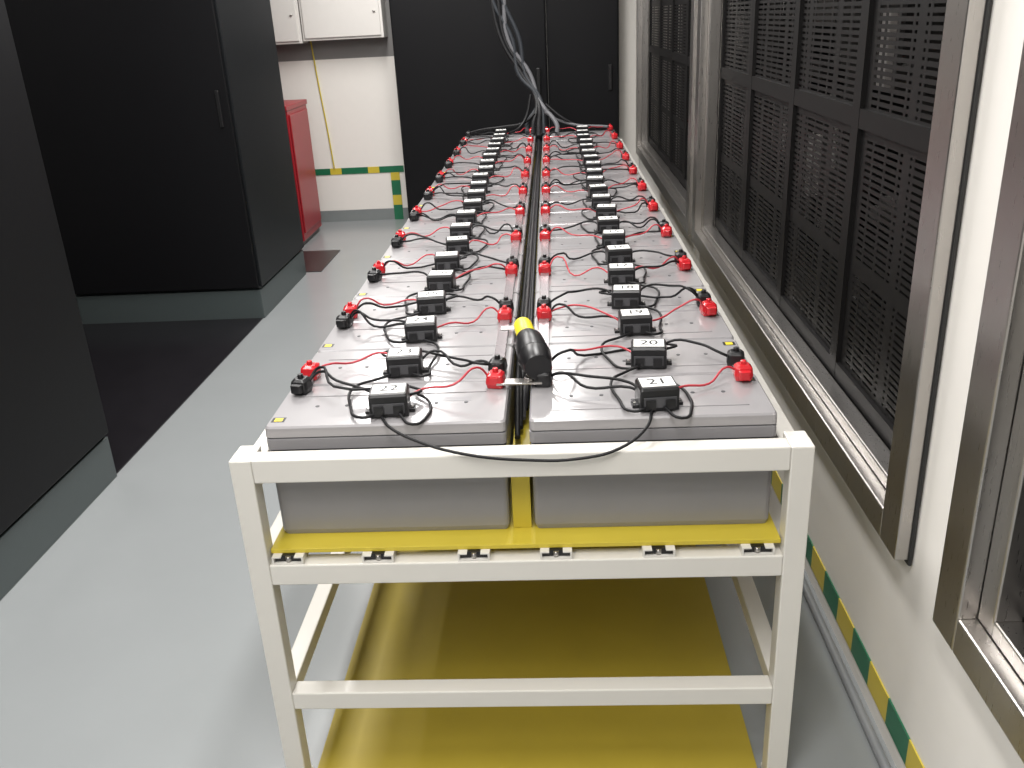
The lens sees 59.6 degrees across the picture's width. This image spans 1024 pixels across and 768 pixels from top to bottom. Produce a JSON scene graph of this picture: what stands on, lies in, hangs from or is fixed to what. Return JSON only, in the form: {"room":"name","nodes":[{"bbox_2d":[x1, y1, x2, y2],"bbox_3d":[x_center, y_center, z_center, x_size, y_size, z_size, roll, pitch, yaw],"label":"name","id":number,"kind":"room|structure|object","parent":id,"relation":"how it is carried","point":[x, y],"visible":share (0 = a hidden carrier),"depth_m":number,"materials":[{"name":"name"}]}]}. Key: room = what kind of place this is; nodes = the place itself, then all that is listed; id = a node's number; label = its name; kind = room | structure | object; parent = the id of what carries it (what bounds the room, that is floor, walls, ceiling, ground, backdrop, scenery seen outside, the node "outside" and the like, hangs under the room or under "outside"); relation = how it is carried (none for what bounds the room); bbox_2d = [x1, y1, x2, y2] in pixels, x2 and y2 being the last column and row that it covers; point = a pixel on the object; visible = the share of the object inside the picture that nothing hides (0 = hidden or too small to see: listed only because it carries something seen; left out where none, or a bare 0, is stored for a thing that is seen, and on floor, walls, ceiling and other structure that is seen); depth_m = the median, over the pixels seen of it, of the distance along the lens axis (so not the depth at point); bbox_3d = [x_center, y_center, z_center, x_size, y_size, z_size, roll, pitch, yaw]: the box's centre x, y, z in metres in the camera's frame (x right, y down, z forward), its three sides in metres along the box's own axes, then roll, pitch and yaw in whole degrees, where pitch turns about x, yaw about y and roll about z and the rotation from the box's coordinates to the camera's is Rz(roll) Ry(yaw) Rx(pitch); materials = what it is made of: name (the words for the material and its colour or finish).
{"room":"electrical room","nodes":[
{"label":"electrical room","id":0,"kind":"room"},
{"bbox_2d":[0,219,895,767],"bbox_3d":[-1.518,0.456,3.565,6.940,0.100,10.200,-2,22,3],"label":"floor","id":1,"kind":"structure","parent":0,"point":[134,640],"depth_m":2.70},
{"bbox_2d":[0,0,116,599],"bbox_3d":[-2.309,0.025,1.617,1.192,2.250,3.530,-2,22,3],"label":"tall cabinet","id":2,"kind":"object","parent":1,"relation":"on","point":[56,459],"visible":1,"depth_m":3.07,"materials":[{"name":"black metal"}]},
{"bbox_2d":[4,0,305,323],"bbox_3d":[-2.137,-1.619,5.603,1.172,2.250,1.060,-2,22,3],"label":"tall cabinet","id":3,"kind":"object","parent":1,"relation":"on","point":[161,129],"visible":0.97,"depth_m":5.22,"materials":[{"name":"black metal"}]},
{"bbox_2d":[83,318,262,472],"bbox_3d":[-2.910,0.019,4.665,2.670,0.006,2.020,-2,22,3],"label":"rubber mat","id":4,"kind":"object","parent":1,"relation":"on","point":[144,372],"visible":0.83,"depth_m":4.82,"materials":[{"name":"rubber"}]},
{"bbox_2d":[284,99,321,244],"bbox_3d":[-2.006,-1.735,7.384,0.632,1.100,0.650,-2,22,3],"label":"base cabinet","id":5,"kind":"object","parent":1,"relation":"on","point":[296,112],"visible":0.34,"depth_m":7.29,"materials":[{"name":"metal"}]},
{"bbox_2d":[303,250,339,271],"bbox_3d":[-2.166,-0.918,6.856,1.580,0.006,0.640,-2,22,3],"label":"rubber mat","id":6,"kind":"object","parent":1,"relation":"on","point":[315,261],"visible":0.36,"depth_m":6.86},
{"bbox_2d":[389,0,548,213],"bbox_3d":[-0.334,-2.583,7.524,1.265,2.400,0.240,-2,22,3],"label":"tall cabinet","id":7,"kind":"object","parent":1,"relation":"on","point":[455,76],"visible":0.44,"depth_m":7.43,"materials":[{"name":"black metal"}]},
{"bbox_2d":[318,545,756,767],"bbox_3d":[0.141,0.010,4.302,1.040,0.006,4.946,-2,22,3],"label":"mat","id":8,"kind":"object","parent":1,"relation":"on","point":[626,627],"visible":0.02,"depth_m":2.45,"materials":[{"name":"rubber"}]},
{"bbox_2d":[229,139,814,767],"bbox_3d":[0.122,-0.396,4.168,1.174,0.860,4.910,-2,22,3],"label":"stand","id":9,"kind":"object","parent":8,"relation":"on","point":[776,547],"visible":0.38,"depth_m":1.87,"materials":[{"name":"beige paint"}]},
{"bbox_2d":[265,381,511,533],"bbox_3d":[-0.251,0.158,1.965,0.496,0.258,0.220,-2,22,3],"label":"battery","id":10,"kind":"object","parent":9,"relation":"on","point":[463,413],"visible":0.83,"depth_m":1.88,"materials":[{"name":"grey"}]},
{"bbox_2d":[365,383,415,417],"bbox_3d":[-0.255,0.034,1.860,0.104,0.050,0.074,-3,22,-1],"label":"module","id":11,"kind":"object","parent":10,"relation":"on","point":[385,400],"visible":1,"depth_m":1.83,"materials":[{"name":"black plastic"}]},
{"bbox_2d":[312,346,514,444],"bbox_3d":[-0.242,0.071,2.174,0.496,0.258,0.220,-2,22,3],"label":"battery","id":12,"kind":"object","parent":9,"relation":"on","point":[442,370],"visible":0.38,"depth_m":2.11,"materials":[{"name":"grey"}]},
{"bbox_2d":[383,347,427,377],"bbox_3d":[-0.248,-0.050,2.064,0.104,0.050,0.074,-4,22,-1],"label":"module","id":13,"kind":"object","parent":12,"relation":"on","point":[400,362],"visible":0.99,"depth_m":2.04,"materials":[{"name":"black plastic"}]},
{"bbox_2d":[318,318,515,389],"bbox_3d":[-0.234,-0.015,2.383,0.496,0.258,0.220,-2,22,3],"label":"battery","id":14,"kind":"object","parent":9,"relation":"on","point":[483,332],"visible":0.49,"depth_m":2.31,"materials":[{"name":"grey"}]},
{"bbox_2d":[401,315,441,342],"bbox_3d":[-0.232,-0.140,2.281,0.104,0.050,0.074,-4,22,-2],"label":"module","id":15,"kind":"object","parent":14,"relation":"on","point":[418,328],"visible":1,"depth_m":2.25,"materials":[{"name":"black plastic"}]},
{"bbox_2d":[290,124,752,394],"bbox_3d":[0.101,-0.878,4.050,1.015,0.043,4.585,-2,22,3],"label":"connectors","id":16,"kind":"object","parent":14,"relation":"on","point":[301,384],"visible":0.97,"depth_m":2.75,"materials":[{"name":"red plastic"}]},
{"bbox_2d":[496,317,551,385],"bbox_3d":[0.029,-0.082,2.039,0.122,0.085,0.239,-2,22,3],"label":"screwdriver","id":17,"kind":"object","parent":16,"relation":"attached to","point":[534,357],"visible":0.98,"depth_m":1.95,"materials":[{"name":"black plastic"}]},
{"bbox_2d":[352,293,519,322],"bbox_3d":[-0.225,-0.101,2.593,0.496,0.258,0.220,-2,22,3],"label":"battery","id":18,"kind":"object","parent":9,"relation":"on","point":[461,308],"visible":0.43,"depth_m":2.53,"materials":[{"name":"grey"}]},
{"bbox_2d":[413,290,450,314],"bbox_3d":[-0.224,-0.226,2.491,0.104,0.050,0.074,-4,22,-2],"label":"module","id":19,"kind":"object","parent":18,"relation":"on","point":[428,302],"visible":1,"depth_m":2.46,"materials":[{"name":"black plastic"}]},
{"bbox_2d":[354,273,521,316],"bbox_3d":[-0.216,-0.188,2.802,0.496,0.258,0.220,-2,22,3],"label":"battery","id":20,"kind":"object","parent":9,"relation":"on","point":[478,284],"visible":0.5,"depth_m":2.74,"materials":[{"name":"grey"}]},
{"bbox_2d":[424,270,458,291],"bbox_3d":[-0.213,-0.310,2.694,0.104,0.050,0.074,-1,22,4],"label":"module","id":21,"kind":"object","parent":20,"relation":"on","point":[437,280],"visible":0.99,"depth_m":2.67,"materials":[{"name":"black plastic"}]},
{"bbox_2d":[380,255,523,296],"bbox_3d":[-0.208,-0.274,3.011,0.496,0.258,0.220,-2,22,3],"label":"battery","id":22,"kind":"object","parent":9,"relation":"on","point":[391,267],"visible":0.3,"depth_m":2.96,"materials":[{"name":"grey"}]},
{"bbox_2d":[432,251,463,270],"bbox_3d":[-0.211,-0.399,2.911,0.104,0.050,0.074,-3,22,-1],"label":"module","id":23,"kind":"object","parent":22,"relation":"on","point":[448,260],"visible":0.98,"depth_m":2.88,"materials":[{"name":"black plastic"}]},
{"bbox_2d":[380,240,524,276],"bbox_3d":[-0.200,-0.360,3.220,0.496,0.258,0.220,-2,22,3],"label":"battery","id":24,"kind":"object","parent":9,"relation":"on","point":[502,248],"visible":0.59,"depth_m":3.16,"materials":[{"name":"grey"}]},
{"bbox_2d":[443,236,472,253],"bbox_3d":[-0.189,-0.483,3.112,0.104,0.050,0.074,-4,22,-3],"label":"module","id":25,"kind":"object","parent":24,"relation":"on","point":[454,243],"visible":0.97,"depth_m":3.08,"materials":[{"name":"black plastic"}]},
{"bbox_2d":[401,214,527,245],"bbox_3d":[-0.182,-0.533,3.639,0.496,0.258,0.220,-2,22,3],"label":"battery","id":26,"kind":"object","parent":9,"relation":"on","point":[494,220],"visible":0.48,"depth_m":3.58,"materials":[{"name":"grey"}]},
{"bbox_2d":[454,210,479,222],"bbox_3d":[-0.180,-0.658,3.537,0.104,0.050,0.074,-1,22,4],"label":"module","id":27,"kind":"object","parent":26,"relation":"on","point":[462,216],"visible":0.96,"depth_m":3.51,"materials":[{"name":"black plastic"}]},
{"bbox_2d":[403,226,526,255],"bbox_3d":[-0.191,-0.446,3.430,0.496,0.258,0.220,-2,22,3],"label":"battery","id":28,"kind":"object","parent":9,"relation":"on","point":[440,235],"visible":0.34,"depth_m":3.37,"materials":[{"name":"grey"}]},
{"bbox_2d":[448,222,475,238],"bbox_3d":[-0.188,-0.567,3.317,0.104,0.050,0.074,-2,22,3],"label":"module","id":29,"kind":"object","parent":28,"relation":"on","point":[456,229],"visible":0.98,"depth_m":3.29,"materials":[{"name":"black plastic"}]},
{"bbox_2d":[418,194,529,215],"bbox_3d":[-0.165,-0.705,4.057,0.496,0.258,0.220,-2,22,3],"label":"battery","id":30,"kind":"object","parent":9,"relation":"on","point":[513,198],"visible":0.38,"depth_m":4.00,"materials":[{"name":"grey"}]},
{"bbox_2d":[467,189,485,199],"bbox_3d":[-0.157,-0.830,3.954,0.104,0.050,0.074,-2,22,2],"label":"module","id":31,"kind":"object","parent":30,"relation":"on","point":[475,193],"visible":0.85,"depth_m":3.92,"materials":[{"name":"black plastic"}]},
{"bbox_2d":[420,203,528,231],"bbox_3d":[-0.174,-0.619,3.848,0.496,0.258,0.220,-2,22,3],"label":"battery","id":32,"kind":"object","parent":9,"relation":"on","point":[435,213],"visible":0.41,"depth_m":3.79,"materials":[{"name":"grey"}]},
{"bbox_2d":[463,199,485,212],"bbox_3d":[-0.164,-0.744,3.746,0.104,0.050,0.074,-3,22,1],"label":"module","id":33,"kind":"object","parent":32,"relation":"on","point":[468,204],"visible":0.88,"depth_m":3.71,"materials":[{"name":"black plastic"}]},
{"bbox_2d":[431,177,531,188],"bbox_3d":[-0.148,-0.878,4.476,0.496,0.258,0.220,-2,22,3],"label":"battery","id":34,"kind":"object","parent":9,"relation":"on","point":[507,181],"visible":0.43,"depth_m":4.43,"materials":[{"name":"grey"}]},
{"bbox_2d":[472,173,491,182],"bbox_3d":[-0.153,-1.002,4.373,0.104,0.050,0.074,-2,22,3],"label":"module","id":35,"kind":"object","parent":34,"relation":"on","point":[476,176],"visible":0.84,"depth_m":4.34,"materials":[{"name":"black plastic"}]},
{"bbox_2d":[433,185,530,204],"bbox_3d":[-0.157,-0.792,4.267,0.496,0.258,0.220,-2,22,3],"label":"battery","id":36,"kind":"object","parent":9,"relation":"on","point":[498,190],"visible":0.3,"depth_m":4.21,"materials":[{"name":"grey"}]},
{"bbox_2d":[470,181,489,193],"bbox_3d":[-0.154,-0.913,4.155,0.104,0.050,0.074,-3,22,0],"label":"module","id":37,"kind":"object","parent":36,"relation":"on","point":[473,184],"visible":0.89,"depth_m":4.12,"materials":[{"name":"black plastic"}]},
{"bbox_2d":[442,164,532,181],"bbox_3d":[-0.131,-1.050,4.894,0.496,0.258,0.220,-2,22,3],"label":"battery","id":38,"kind":"object","parent":9,"relation":"on","point":[462,168],"visible":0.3,"depth_m":4.86,"materials":[{"name":"grey"}]},
{"bbox_2d":[444,170,531,193],"bbox_3d":[-0.140,-0.964,4.685,0.496,0.258,0.220,-2,22,3],"label":"battery","id":39,"kind":"object","parent":9,"relation":"on","point":[515,174],"visible":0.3,"depth_m":4.62,"materials":[{"name":"grey"}]},
{"bbox_2d":[478,165,496,176],"bbox_3d":[-0.132,-1.088,4.580,0.104,0.050,0.074,-3,22,0],"label":"module","id":40,"kind":"object","parent":39,"relation":"on","point":[489,169],"visible":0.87,"depth_m":4.55,"materials":[{"name":"black plastic"}]},
{"bbox_2d":[444,157,533,172],"bbox_3d":[-0.123,-1.137,5.104,0.496,0.258,0.220,-2,22,3],"label":"battery","id":41,"kind":"object","parent":9,"relation":"on","point":[516,160],"visible":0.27,"depth_m":5.04,"materials":[{"name":"grey"}]},
{"bbox_2d":[451,152,533,171],"bbox_3d":[-0.114,-1.223,5.313,0.496,0.258,0.220,-2,22,3],"label":"battery","id":42,"kind":"object","parent":9,"relation":"on","point":[458,158],"visible":0.2,"depth_m":5.26,"materials":[{"name":"grey"}]},
{"bbox_2d":[458,142,534,149],"bbox_3d":[-0.097,-1.396,5.731,0.496,0.258,0.220,-2,22,3],"label":"battery","id":43,"kind":"object","parent":9,"relation":"on","point":[513,145],"visible":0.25,"depth_m":5.67,"materials":[{"name":"grey"}]},
{"bbox_2d":[460,147,534,165],"bbox_3d":[-0.106,-1.309,5.522,0.496,0.258,0.220,-2,22,3],"label":"battery","id":44,"kind":"object","parent":9,"relation":"on","point":[464,152],"visible":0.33,"depth_m":5.47,"materials":[{"name":"grey"}]},
{"bbox_2d":[465,134,535,139],"bbox_3d":[-0.080,-1.568,6.150,0.496,0.258,0.220,-2,22,3],"label":"battery","id":45,"kind":"object","parent":9,"relation":"on","point":[510,136],"visible":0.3,"depth_m":6.08,"materials":[{"name":"grey"}]},
{"bbox_2d":[470,94,608,133],"bbox_3d":[0.182,-1.850,6.115,0.951,0.242,0.233,-2,22,3],"label":"cables","id":46,"kind":"object","parent":45,"relation":"on","point":[566,121],"visible":0.94,"depth_m":6.17,"materials":[{"name":"black plastic"}]},
{"bbox_2d":[466,138,535,159],"bbox_3d":[-0.089,-1.482,5.941,0.496,0.258,0.220,-2,22,3],"label":"battery","id":47,"kind":"object","parent":9,"relation":"on","point":[511,139],"visible":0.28,"depth_m":5.89,"materials":[{"name":"grey"}]},
{"bbox_2d":[309,126,734,461],"bbox_3d":[0.097,-0.818,3.946,0.952,0.115,4.828,-2,22,3],"label":"wires","id":48,"kind":"object","parent":9,"relation":"on","point":[357,387],"visible":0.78,"depth_m":2.49,"materials":[{"name":"black"}]},
{"bbox_2d":[515,126,541,439],"bbox_3d":[0.104,-0.840,4.105,0.062,0.142,4.709,-2,22,3],"label":"cables","id":49,"kind":"object","parent":9,"relation":"on","point":[522,392],"visible":0.77,"depth_m":2.82,"materials":[{"name":"black plastic"}]},
{"bbox_2d":[543,130,612,136],"bbox_3d":[0.462,-1.585,6.121,0.496,0.258,0.220,-2,22,3],"label":"battery","id":50,"kind":"object","parent":9,"relation":"on","point":[598,132],"visible":0.1,"depth_m":6.06,"materials":[{"name":"grey"}]},
{"bbox_2d":[542,134,618,141],"bbox_3d":[0.453,-1.498,5.912,0.496,0.258,0.220,-2,22,3],"label":"battery","id":51,"kind":"object","parent":9,"relation":"on","point":[605,136],"visible":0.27,"depth_m":5.84,"materials":[{"name":"grey"}]},
{"bbox_2d":[542,138,620,146],"bbox_3d":[0.445,-1.412,5.702,0.496,0.258,0.220,-2,22,3],"label":"battery","id":52,"kind":"object","parent":9,"relation":"on","point":[566,142],"visible":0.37,"depth_m":5.66,"materials":[{"name":"grey"}]},
{"bbox_2d":[542,143,624,151],"bbox_3d":[0.436,-1.326,5.493,0.496,0.258,0.220,-2,22,3],"label":"battery","id":53,"kind":"object","parent":9,"relation":"on","point":[553,148],"visible":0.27,"depth_m":5.44,"materials":[{"name":"grey"}]},
{"bbox_2d":[542,148,625,156],"bbox_3d":[0.428,-1.239,5.284,0.496,0.258,0.220,-2,22,3],"label":"battery","id":54,"kind":"object","parent":9,"relation":"on","point":[608,149],"visible":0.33,"depth_m":5.25,"materials":[{"name":"grey"}]},
{"bbox_2d":[541,154,630,163],"bbox_3d":[0.419,-1.153,5.075,0.496,0.258,0.220,-2,22,3],"label":"battery","id":55,"kind":"object","parent":9,"relation":"on","point":[612,156],"visible":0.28,"depth_m":5.02,"materials":[{"name":"grey"}]},
{"bbox_2d":[541,159,633,169],"bbox_3d":[0.411,-1.067,4.865,0.496,0.258,0.220,-2,22,3],"label":"battery","id":56,"kind":"object","parent":9,"relation":"on","point":[554,164],"visible":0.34,"depth_m":4.83,"materials":[{"name":"grey"}]},
{"bbox_2d":[541,166,638,176],"bbox_3d":[0.402,-0.981,4.656,0.496,0.258,0.220,-2,22,3],"label":"battery","id":57,"kind":"object","parent":9,"relation":"on","point":[567,170],"visible":0.21,"depth_m":4.59,"materials":[{"name":"grey"}]},
{"bbox_2d":[585,161,603,170],"bbox_3d":[0.413,-1.104,4.549,0.104,0.050,0.074,0,22,7],"label":"module","id":58,"kind":"object","parent":57,"relation":"on","point":[589,164],"visible":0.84,"depth_m":4.52,"materials":[{"name":"black plastic"}]},
{"bbox_2d":[540,173,641,184],"bbox_3d":[0.394,-0.894,4.447,0.496,0.258,0.220,-2,22,3],"label":"battery","id":59,"kind":"object","parent":9,"relation":"on","point":[619,176],"visible":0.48,"depth_m":4.40,"materials":[{"name":"grey"}]},
{"bbox_2d":[584,168,604,178],"bbox_3d":[0.399,-1.016,4.336,0.104,0.050,0.074,-1,22,4],"label":"module","id":60,"kind":"object","parent":59,"relation":"on","point":[590,171],"visible":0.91,"depth_m":4.31,"materials":[{"name":"black plastic"}]},
{"bbox_2d":[540,181,647,193],"bbox_3d":[0.385,-0.808,4.238,0.496,0.258,0.220,-2,22,3],"label":"battery","id":61,"kind":"object","parent":9,"relation":"on","point":[554,189],"visible":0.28,"depth_m":4.17,"materials":[{"name":"grey"}]},
{"bbox_2d":[584,176,603,187],"bbox_3d":[0.384,-0.931,4.130,0.104,0.050,0.074,0,23,8],"label":"module","id":62,"kind":"object","parent":61,"relation":"on","point":[590,180],"visible":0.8,"depth_m":4.10,"materials":[{"name":"black plastic"}]},
{"bbox_2d":[539,189,652,203],"bbox_3d":[0.377,-0.722,4.029,0.496,0.258,0.220,-2,22,3],"label":"battery","id":63,"kind":"object","parent":9,"relation":"on","point":[629,194],"visible":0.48,"depth_m":3.98,"materials":[{"name":"grey"}]},
{"bbox_2d":[586,184,607,198],"bbox_3d":[0.377,-0.846,3.924,0.104,0.050,0.074,-4,22,-3],"label":"module","id":64,"kind":"object","parent":63,"relation":"on","point":[596,188],"visible":0.69,"depth_m":3.90,"materials":[{"name":"black plastic"}]},
{"bbox_2d":[539,199,659,213],"bbox_3d":[0.368,-0.635,3.819,0.496,0.258,0.220,-2,22,3],"label":"battery","id":65,"kind":"object","parent":9,"relation":"on","point":[620,205],"visible":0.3,"depth_m":3.75,"materials":[{"name":"grey"}]},
{"bbox_2d":[589,194,610,208],"bbox_3d":[0.370,-0.757,3.710,0.104,0.050,0.074,-1,22,6],"label":"module","id":66,"kind":"object","parent":65,"relation":"on","point":[596,198],"visible":0.8,"depth_m":3.68,"materials":[{"name":"black plastic"}]},
{"bbox_2d":[538,209,665,226],"bbox_3d":[0.359,-0.549,3.610,0.496,0.258,0.220,-2,22,3],"label":"battery","id":67,"kind":"object","parent":9,"relation":"on","point":[641,215],"visible":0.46,"depth_m":3.55,"materials":[{"name":"grey"}]},
{"bbox_2d":[593,204,619,217],"bbox_3d":[0.370,-0.675,3.509,0.104,0.050,0.074,0,23,8],"label":"module","id":68,"kind":"object","parent":67,"relation":"on","point":[602,210],"visible":0.92,"depth_m":3.48,"materials":[{"name":"black plastic"}]},
{"bbox_2d":[538,221,673,239],"bbox_3d":[0.351,-0.463,3.401,0.496,0.258,0.220,-2,22,3],"label":"battery","id":69,"kind":"object","parent":9,"relation":"on","point":[629,229],"visible":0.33,"depth_m":3.34,"materials":[{"name":"grey"}]},
{"bbox_2d":[594,216,621,233],"bbox_3d":[0.354,-0.587,3.297,0.104,0.050,0.074,-2,22,3],"label":"module","id":70,"kind":"object","parent":69,"relation":"on","point":[605,222],"visible":0.91,"depth_m":3.27,"materials":[{"name":"black plastic"}]},
{"bbox_2d":[537,234,682,255],"bbox_3d":[0.343,-0.376,3.192,0.496,0.258,0.220,-2,22,3],"label":"battery","id":71,"kind":"object","parent":9,"relation":"on","point":[638,242],"visible":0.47,"depth_m":3.13,"materials":[{"name":"grey"}]},
{"bbox_2d":[599,230,628,245],"bbox_3d":[0.351,-0.501,3.088,0.104,0.050,0.074,0,22,7],"label":"module","id":72,"kind":"object","parent":71,"relation":"on","point":[609,237],"visible":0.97,"depth_m":3.06,"materials":[{"name":"black plastic"}]},
{"bbox_2d":[536,249,692,273],"bbox_3d":[0.334,-0.290,2.982,0.496,0.258,0.220,-2,22,3],"label":"battery","id":73,"kind":"object","parent":9,"relation":"on","point":[642,258],"visible":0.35,"depth_m":2.92,"materials":[{"name":"grey"}]},
{"bbox_2d":[602,245,634,263],"bbox_3d":[0.344,-0.416,2.881,0.104,0.050,0.074,-4,22,-1],"label":"module","id":74,"kind":"object","parent":73,"relation":"on","point":[613,253],"visible":0.97,"depth_m":2.85,"materials":[{"name":"black plastic"}]},
{"bbox_2d":[535,267,703,293],"bbox_3d":[0.326,-0.204,2.773,0.496,0.258,0.220,-2,22,3],"label":"battery","id":75,"kind":"object","parent":9,"relation":"on","point":[559,281],"visible":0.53,"depth_m":2.71,"materials":[{"name":"grey"}]},
{"bbox_2d":[604,263,638,284],"bbox_3d":[0.326,-0.328,2.669,0.104,0.050,0.074,-1,22,5],"label":"module","id":76,"kind":"object","parent":75,"relation":"on","point":[618,273],"visible":0.98,"depth_m":2.64,"materials":[{"name":"black plastic"}]},
{"bbox_2d":[534,287,717,317],"bbox_3d":[0.317,-0.117,2.564,0.496,0.258,0.220,-2,22,3],"label":"battery","id":77,"kind":"object","parent":9,"relation":"on","point":[596,300],"visible":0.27,"depth_m":2.50,"materials":[{"name":"grey"}]},
{"bbox_2d":[607,284,644,308],"bbox_3d":[0.314,-0.240,2.457,0.104,0.050,0.074,0,22,7],"label":"module","id":78,"kind":"object","parent":77,"relation":"on","point":[622,296],"visible":1,"depth_m":2.43,"materials":[{"name":"black plastic"}]},
{"bbox_2d":[534,311,733,344],"bbox_3d":[0.308,-0.031,2.355,0.496,0.258,0.220,-2,22,3],"label":"battery","id":79,"kind":"object","parent":9,"relation":"on","point":[690,325],"visible":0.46,"depth_m":2.29,"materials":[{"name":"grey"}]},
{"bbox_2d":[614,308,655,335],"bbox_3d":[0.310,-0.156,2.251,0.104,0.050,0.074,-2,22,2],"label":"module","id":80,"kind":"object","parent":79,"relation":"on","point":[637,321],"visible":0.99,"depth_m":2.22,"materials":[{"name":"black plastic"}]},
{"bbox_2d":[549,339,747,378],"bbox_3d":[0.300,0.055,2.145,0.496,0.258,0.220,-2,22,3],"label":"battery","id":81,"kind":"object","parent":9,"relation":"on","point":[687,358],"visible":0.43,"depth_m":2.08,"materials":[{"name":"grey"}]},
{"bbox_2d":[626,339,671,368],"bbox_3d":[0.312,-0.069,2.040,0.104,0.050,0.074,0,23,8],"label":"module","id":82,"kind":"object","parent":81,"relation":"on","point":[648,353],"visible":1,"depth_m":2.01,"materials":[{"name":"black plastic"}]},
{"bbox_2d":[529,374,776,527],"bbox_3d":[0.291,0.141,1.936,0.496,0.258,0.220,-2,22,3],"label":"battery","id":83,"kind":"object","parent":9,"relation":"on","point":[563,412],"visible":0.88,"depth_m":1.85,"materials":[{"name":"grey"}]},
{"bbox_2d":[631,376,682,411],"bbox_3d":[0.296,0.020,1.825,0.104,0.050,0.074,-4,22,-2],"label":"module","id":84,"kind":"object","parent":83,"relation":"on","point":[652,393],"visible":1,"depth_m":1.80,"materials":[{"name":"black plastic"}]},
{"bbox_2d":[546,0,618,136],"bbox_3d":[0.594,-2.611,7.475,0.585,2.400,0.240,-2,22,3],"label":"tall cabinet","id":85,"kind":"object","parent":1,"relation":"on","point":[583,35],"visible":0.58,"depth_m":7.35,"materials":[{"name":"black metal"}]},
{"bbox_2d":[670,0,843,298],"bbox_3d":[1.467,-2.093,5.943,0.600,2.520,3.020,-2,22,3],"label":"equipment rack","id":86,"kind":"object","parent":1,"relation":"on","point":[817,27],"visible":0.03,"depth_m":4.87,"materials":[{"name":"metal"}]},
{"bbox_2d":[802,577,890,767],"bbox_3d":[0.917,0.305,3.458,0.025,0.023,9.700,-2,22,3],"label":"conduit","id":87,"kind":"object","parent":1,"relation":"on","point":[874,742],"visible":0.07,"depth_m":2.31,"materials":[{"name":"grey"}]},
{"bbox_2d":[752,0,946,450],"bbox_3d":[1.349,-0.875,3.016,0.600,2.500,2.885,-2,22,3],"label":"equipment rack","id":88,"kind":"object","parent":1,"relation":"on","point":[819,1],"visible":0.09,"depth_m":3.14,"materials":[{"name":"metal"}]},
{"bbox_2d":[276,0,682,210],"bbox_3d":[-1.400,-2.854,7.661,6.940,2.900,0.100,-2,22,3],"label":"wall","id":89,"kind":"structure","parent":0,"point":[357,77],"depth_m":7.77,"materials":[{"name":"paint"}]},
{"bbox_2d":[270,0,307,44],"bbox_3d":[-2.072,-3.155,7.384,0.645,0.670,0.230,-2,22,3],"label":"box","id":90,"kind":"object","parent":89,"relation":"attached to","point":[286,18],"visible":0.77,"depth_m":7.35,"materials":[{"name":"white metal"}]},
{"bbox_2d":[310,41,334,167],"bbox_3d":[-1.649,-2.443,7.771,0.083,1.121,0.028,-6,23,-8],"label":"ground wire","id":91,"kind":"object","parent":89,"relation":"attached to","point":[310,41],"visible":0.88,"depth_m":7.77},
{"bbox_2d":[298,0,387,40],"bbox_3d":[-1.404,-3.182,7.346,0.675,0.655,0.230,-2,22,3],"label":"box","id":92,"kind":"object","parent":89,"relation":"attached to","point":[321,20],"visible":1,"depth_m":7.32,"materials":[{"name":"white metal"}]},
{"bbox_2d":[315,165,403,218],"bbox_3d":[-2.731,-1.669,8.139,3.560,0.475,0.019,-2,22,3],"label":"trim","id":93,"kind":"structure","parent":89,"relation":"attached to","point":[395,175],"depth_m":8.00,"materials":[{"name":"paint"}]},
{"bbox_2d":[320,207,408,221],"bbox_3d":[-1.784,-1.525,8.163,5.840,0.100,0.015,-2,22,3],"label":"baseboard","id":94,"kind":"structure","parent":89,"relation":"attached to","point":[384,213],"depth_m":8.13,"materials":[{"name":"paint"}]},
{"bbox_2d":[638,0,1023,767],"bbox_3d":[0.926,-1.006,2.862,0.100,2.900,10.000,-2,22,3],"label":"wall","id":95,"kind":"structure","parent":0,"point":[889,602],"depth_m":1.84,"materials":[{"name":"paint"}]},
{"bbox_2d":[636,0,697,234],"bbox_3d":[0.999,-2.333,5.863,0.088,2.054,3.132,-2,22,3],"label":"steel frame","id":96,"kind":"object","parent":95,"relation":"attached to","point":[644,150],"visible":0.67,"depth_m":6.22,"materials":[{"name":"silver"}]},
{"bbox_2d":[648,0,690,189],"bbox_3d":[1.058,-2.314,5.868,0.021,1.775,2.820,-2,22,3],"label":"panel","id":97,"kind":"object","parent":95,"relation":"attached to","point":[671,55],"visible":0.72,"depth_m":6.07,"materials":[{"name":"black"}]},
{"bbox_2d":[715,0,946,448],"bbox_3d":[0.939,-1.105,2.937,0.021,1.775,2.685,-2,22,3],"label":"panel","id":98,"kind":"object","parent":95,"relation":"attached to","point":[908,136],"visible":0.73,"depth_m":2.60,"materials":[{"name":"black"}]},
{"bbox_2d":[691,0,992,565],"bbox_3d":[0.880,-1.124,2.932,0.088,2.054,2.997,-2,22,3],"label":"steel frame","id":99,"kind":"object","parent":95,"relation":"attached to","point":[893,511],"visible":0.98,"depth_m":1.91,"materials":[{"name":"silver"}]},
{"bbox_2d":[771,471,924,767],"bbox_3d":[0.938,0.254,3.371,0.004,0.075,9.980,-2,22,3],"label":"trim","id":100,"kind":"structure","parent":95,"relation":"attached to","point":[907,751],"depth_m":2.28,"materials":[{"name":"paint"}]},
{"bbox_2d":[932,42,1023,762],"bbox_3d":[0.759,0.096,-0.027,0.088,2.054,3.022,-2,22,3],"label":"steel frame","id":101,"kind":"object","parent":95,"relation":"attached to","point":[998,361],"visible":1,"depth_m":1.51,"materials":[{"name":"silver"}]},
{"bbox_3d":[-1.662,-2.316,2.427,6.940,0.100,10.200,-2,22,3],"label":"ceiling","id":102,"kind":"structure","parent":0,"visible":0},
{"bbox_2d":[490,0,559,138],"bbox_3d":[0.066,-2.697,5.922,0.250,2.015,0.740,-14,25,-25],"label":"power cables","id":103,"kind":"object","parent":102,"relation":"hanging from","point":[504,34],"visible":0.96,"depth_m":6.23,"materials":[{"name":"black plastic"}]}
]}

